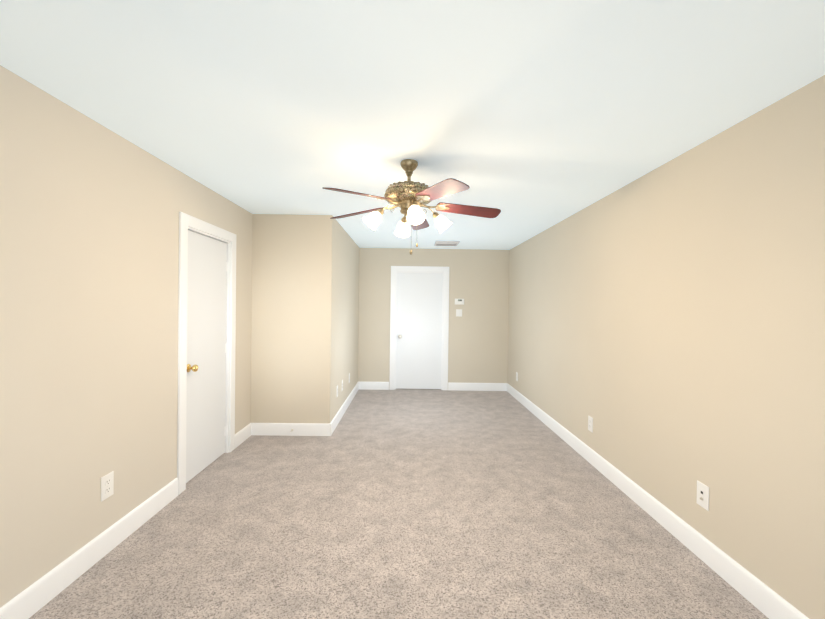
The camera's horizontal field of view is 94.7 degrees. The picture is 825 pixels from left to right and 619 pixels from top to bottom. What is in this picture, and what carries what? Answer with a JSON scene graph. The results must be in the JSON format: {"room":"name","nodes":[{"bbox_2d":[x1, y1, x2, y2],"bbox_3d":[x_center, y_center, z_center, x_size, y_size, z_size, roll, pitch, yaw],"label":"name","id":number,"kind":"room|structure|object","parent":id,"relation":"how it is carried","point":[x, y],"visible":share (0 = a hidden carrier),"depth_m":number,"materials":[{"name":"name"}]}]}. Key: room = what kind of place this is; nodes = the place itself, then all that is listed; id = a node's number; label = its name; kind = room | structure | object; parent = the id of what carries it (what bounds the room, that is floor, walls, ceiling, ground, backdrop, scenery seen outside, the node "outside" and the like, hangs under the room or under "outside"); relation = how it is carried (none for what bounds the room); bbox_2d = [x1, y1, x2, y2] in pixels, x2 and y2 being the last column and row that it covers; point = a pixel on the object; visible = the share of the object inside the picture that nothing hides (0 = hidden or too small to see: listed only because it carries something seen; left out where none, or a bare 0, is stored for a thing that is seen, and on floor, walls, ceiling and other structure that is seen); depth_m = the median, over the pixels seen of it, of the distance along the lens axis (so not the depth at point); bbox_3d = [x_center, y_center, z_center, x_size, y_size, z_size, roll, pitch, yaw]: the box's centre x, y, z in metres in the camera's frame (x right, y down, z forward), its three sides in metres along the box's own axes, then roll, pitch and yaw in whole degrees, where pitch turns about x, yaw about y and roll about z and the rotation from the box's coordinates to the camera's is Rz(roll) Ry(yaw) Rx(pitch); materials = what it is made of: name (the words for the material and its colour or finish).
{"room":"empty bedroom","nodes":[
{"label":"empty bedroom","id":0,"kind":"room"},
{"bbox_2d":[0,65,252,607],"bbox_3d":[-1.820,0.181,2.633,0.120,2.440,8.040,1,1,-1],"label":"wall","id":1,"kind":"structure","parent":0,"point":[90,209],"depth_m":2.02,"materials":[{"name":"beige paint"}]},
{"bbox_2d":[0,478,177,618],"bbox_3d":[-1.748,1.351,0.803,0.016,0.135,4.115,1,1,-1],"label":"baseboard","id":2,"kind":"structure","parent":1,"relation":"attached to","point":[49,586],"depth_m":2.02,"materials":[{"name":"paint"}]},
{"bbox_2d":[101,471,113,501],"bbox_3d":[-1.763,1.021,2.197,0.008,0.138,0.090,1,1,-1],"label":"outlet","id":3,"kind":"object","parent":1,"relation":"attached to","point":[107,485],"visible":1,"depth_m":2.19,"materials":[{"name":"white plastic"}]},
{"bbox_2d":[177,212,235,494],"bbox_3d":[-1.820,0.328,3.315,0.138,2.134,0.918,1,1,-1],"label":"door frame","id":4,"kind":"structure","parent":1,"relation":"attached to","point":[187,222],"depth_m":2.96,"materials":[{"name":"paint"}]},
{"bbox_2d":[186,230,228,482],"bbox_3d":[-1.809,0.375,3.319,0.183,2.015,0.712,1,1,-1],"label":"door","id":5,"kind":"structure","parent":1,"relation":"in","point":[207,351],"depth_m":3.29,"materials":[{"name":"white paint"}]},
{"bbox_2d":[235,423,251,447],"bbox_3d":[-1.781,1.321,3.982,0.016,0.135,0.385,1,1,-1],"label":"baseboard","id":6,"kind":"structure","parent":1,"relation":"attached to","point":[246,432],"depth_m":3.99,"materials":[{"name":"paint"}]},
{"bbox_2d":[251,214,322,422],"bbox_3d":[-1.401,0.171,4.248,0.750,2.440,0.100,1,1,-1],"label":"wall","id":7,"kind":"structure","parent":0,"point":[305,318],"depth_m":4.20,"materials":[{"name":"beige paint"}]},
{"bbox_2d":[252,421,331,435],"bbox_3d":[-1.356,1.325,4.201,0.870,0.135,0.016,1,1,-1],"label":"baseboard","id":8,"kind":"structure","parent":7,"relation":"attached to","point":[271,429],"depth_m":4.19,"materials":[{"name":"paint"}]},
{"bbox_2d":[319,215,358,422],"bbox_3d":[-0.964,0.167,5.372,0.100,2.440,2.340,1,1,-1],"label":"wall","id":9,"kind":"structure","parent":0,"point":[338,343],"depth_m":4.60,"materials":[{"name":"beige paint"}]},
{"bbox_2d":[332,381,359,432],"bbox_3d":[-0.921,1.320,5.375,0.016,0.135,2.356,1,1,-1],"label":"baseboard","id":10,"kind":"structure","parent":9,"relation":"attached to","point":[342,410],"depth_m":5.09,"materials":[{"name":"paint"}]},
{"bbox_2d":[29,389,768,618],"bbox_3d":[-0.047,1.474,2.664,3.700,0.100,8.040,1,1,-1],"label":"floor","id":11,"kind":"structure","parent":0,"point":[415,504],"depth_m":2.38,"materials":[{"name":"beige carpet"}]},
{"bbox_2d":[0,0,824,249],"bbox_3d":[-0.014,-1.066,2.640,3.700,0.100,8.040,1,1,-1],"label":"ceiling","id":12,"kind":"structure","parent":0,"point":[529,119],"depth_m":1.72,"materials":[{"name":"white paint"}]},
{"bbox_2d":[322,159,500,254],"bbox_3d":[0.001,-0.692,2.645,1.246,0.647,1.252,1,1,-1],"label":"ceiling fan","id":13,"kind":"object","parent":12,"relation":"hanging from","point":[409,197],"visible":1,"depth_m":2.56,"materials":[{"name":"brown wood"}]},
{"bbox_2d":[434,241,459,245],"bbox_3d":[0.531,-1.029,5.926,0.370,0.020,0.400,1,1,-1],"label":"ceiling vent","id":14,"kind":"object","parent":12,"relation":"in","point":[446,243],"visible":1,"depth_m":5.88,"materials":[{"name":"white metal"}]},
{"bbox_2d":[358,248,509,382],"bbox_3d":[-0.071,0.167,6.612,3.700,2.440,0.120,1,1,-1],"label":"wall","id":15,"kind":"structure","parent":0,"point":[478,329],"depth_m":6.56,"materials":[{"name":"beige paint"}]},
{"bbox_2d":[360,382,388,389],"bbox_3d":[-0.661,1.312,6.548,0.511,0.135,0.016,1,1,-1],"label":"baseboard","id":16,"kind":"structure","parent":15,"relation":"attached to","point":[363,385],"depth_m":6.54,"materials":[{"name":"paint"}]},
{"bbox_2d":[389,266,448,389],"bbox_3d":[0.118,0.323,6.606,1.008,2.134,0.138,1,1,-1],"label":"door frame","id":17,"kind":"structure","parent":15,"relation":"attached to","point":[395,270],"depth_m":6.54,"materials":[{"name":"paint"}]},
{"bbox_2d":[396,273,442,388],"bbox_3d":[0.117,0.370,6.602,0.792,2.015,0.183,1,1,-1],"label":"door","id":18,"kind":"structure","parent":15,"relation":"in","point":[419,331],"depth_m":6.58,"materials":[{"name":"white paint"}]},
{"bbox_2d":[456,309,461,316],"bbox_3d":[0.803,0.059,6.553,0.104,0.124,0.013,1,1,-1],"label":"light switch","id":19,"kind":"object","parent":15,"relation":"attached to","point":[459,312],"visible":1,"depth_m":6.55,"materials":[{"name":"white plastic"}]},
{"bbox_2d":[455,299,463,304],"bbox_3d":[0.810,-0.136,6.543,0.164,0.104,0.029,1,1,-1],"label":"thermostat","id":20,"kind":"object","parent":15,"relation":"attached to","point":[459,301],"visible":1,"depth_m":6.53,"materials":[{"name":"white plastic"}]},
{"bbox_2d":[448,382,503,390],"bbox_3d":[1.110,1.335,6.567,0.989,0.135,0.016,1,1,-1],"label":"baseboard","id":21,"kind":"structure","parent":15,"relation":"attached to","point":[451,386],"depth_m":6.56,"materials":[{"name":"paint"}]},
{"bbox_2d":[508,75,824,618],"bbox_3d":[1.759,0.227,2.671,0.120,2.440,8.040,1,1,-1],"label":"wall","id":22,"kind":"structure","parent":0,"point":[666,327],"depth_m":2.17,"materials":[{"name":"beige paint"}]},
{"bbox_2d":[588,415,592,432],"bbox_3d":[1.675,1.078,3.578,0.008,0.138,0.090,1,1,-1],"label":"outlet","id":23,"kind":"object","parent":22,"relation":"attached to","point":[590,423],"visible":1,"depth_m":3.57,"materials":[{"name":"white plastic"}]},
{"bbox_2d":[504,383,808,618],"bbox_3d":[1.676,1.379,2.681,0.016,0.135,7.800,1,1,-1],"label":"baseboard","id":24,"kind":"structure","parent":22,"relation":"attached to","point":[766,600],"depth_m":2.33,"materials":[{"name":"paint"}]},
{"bbox_2d":[696,480,708,510],"bbox_3d":[1.685,1.083,2.213,0.016,0.138,0.090,1,1,-1],"label":"outlet","id":25,"kind":"object","parent":22,"relation":"attached to","point":[702,495],"visible":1,"depth_m":2.21,"materials":[{"name":"white plastic"}]}
]}

